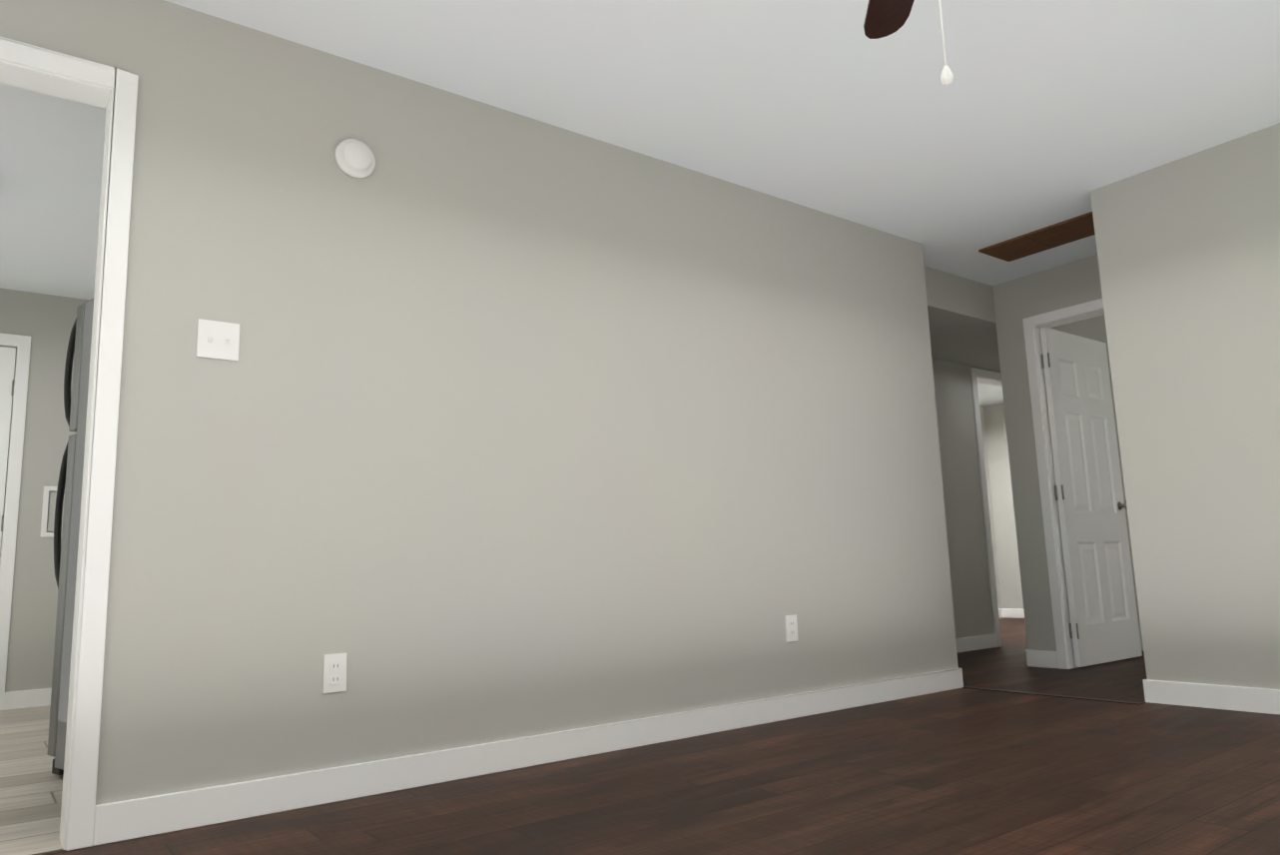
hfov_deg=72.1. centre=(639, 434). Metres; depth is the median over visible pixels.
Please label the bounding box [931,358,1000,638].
wall
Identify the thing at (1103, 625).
hall door
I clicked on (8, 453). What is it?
wall
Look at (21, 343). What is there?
door frame
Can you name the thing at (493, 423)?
wall
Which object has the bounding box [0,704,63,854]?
floor
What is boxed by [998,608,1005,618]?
baseboard
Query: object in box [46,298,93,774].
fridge
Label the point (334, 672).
electrical outlet
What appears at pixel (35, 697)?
baseboard
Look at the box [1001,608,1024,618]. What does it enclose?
baseboard
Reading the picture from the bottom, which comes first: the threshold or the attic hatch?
the threshold
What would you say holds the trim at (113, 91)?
attached to the wall at (493, 423)
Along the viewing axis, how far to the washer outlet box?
5.20 m
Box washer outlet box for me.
[39,486,61,537]
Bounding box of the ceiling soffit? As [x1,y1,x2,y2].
[923,265,1000,371]
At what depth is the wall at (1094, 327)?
6.27 m
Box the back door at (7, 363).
[0,346,15,548]
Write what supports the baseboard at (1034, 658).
attached to the wall at (1016, 301)
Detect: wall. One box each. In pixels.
[0,0,958,804]
[0,287,89,691]
[0,350,16,557]
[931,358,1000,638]
[979,406,1001,609]
[983,402,1023,609]
[992,254,1102,650]
[1049,314,1143,650]
[1090,122,1279,688]
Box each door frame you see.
[0,332,31,709]
[969,367,1002,646]
[1022,298,1104,668]
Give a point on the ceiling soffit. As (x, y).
(961, 320)
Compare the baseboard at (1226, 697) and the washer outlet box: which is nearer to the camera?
the baseboard at (1226, 697)
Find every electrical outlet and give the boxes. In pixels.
[322,652,346,692]
[784,614,798,641]
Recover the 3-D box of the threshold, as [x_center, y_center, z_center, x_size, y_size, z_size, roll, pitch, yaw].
[1.968,1.265,4.280,0.045,0.004,0.900,5,-11,-37]
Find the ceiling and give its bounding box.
[0,0,1279,406]
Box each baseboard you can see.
[2,687,51,709]
[92,667,963,845]
[955,633,996,652]
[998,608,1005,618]
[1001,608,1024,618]
[1025,648,1057,667]
[1142,678,1279,714]
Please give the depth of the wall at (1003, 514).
10.09 m
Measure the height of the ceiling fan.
0.735 m
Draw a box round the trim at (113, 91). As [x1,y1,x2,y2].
[0,35,138,850]
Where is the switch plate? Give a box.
[196,318,239,361]
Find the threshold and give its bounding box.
[962,685,1143,704]
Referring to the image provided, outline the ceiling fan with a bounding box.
[863,0,953,85]
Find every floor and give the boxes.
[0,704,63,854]
[41,617,1279,854]
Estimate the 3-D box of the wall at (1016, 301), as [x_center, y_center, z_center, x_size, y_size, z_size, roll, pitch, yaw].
[2.958,0.101,4.939,0.120,2.440,1.820,5,-11,-37]
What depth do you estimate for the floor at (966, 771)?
2.59 m
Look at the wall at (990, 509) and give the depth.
10.17 m
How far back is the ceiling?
3.38 m
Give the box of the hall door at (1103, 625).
[1039,326,1142,666]
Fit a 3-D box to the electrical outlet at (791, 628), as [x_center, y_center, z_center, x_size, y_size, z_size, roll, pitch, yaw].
[0.679,0.866,3.935,0.070,0.115,0.010,5,-11,-37]
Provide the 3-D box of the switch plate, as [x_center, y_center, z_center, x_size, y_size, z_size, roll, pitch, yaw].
[-1.268,-0.286,2.651,0.116,0.116,0.020,5,-11,-37]
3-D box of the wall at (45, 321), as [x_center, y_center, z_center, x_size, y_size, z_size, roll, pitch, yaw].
[-3.838,0.341,5.051,2.560,2.440,0.120,5,-11,-37]
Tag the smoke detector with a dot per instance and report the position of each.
(354, 158)
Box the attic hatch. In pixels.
[978,211,1095,261]
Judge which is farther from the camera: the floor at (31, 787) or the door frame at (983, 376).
the door frame at (983, 376)
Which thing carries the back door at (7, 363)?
in the wall at (45, 321)
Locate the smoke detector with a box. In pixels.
[334,138,375,178]
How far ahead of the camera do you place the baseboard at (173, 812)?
2.91 m
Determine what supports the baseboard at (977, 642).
attached to the wall at (968, 570)
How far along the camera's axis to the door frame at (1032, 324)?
5.40 m
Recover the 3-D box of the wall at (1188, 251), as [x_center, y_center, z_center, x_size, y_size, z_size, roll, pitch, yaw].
[3.155,-0.192,3.084,0.120,2.440,2.820,5,-11,-37]

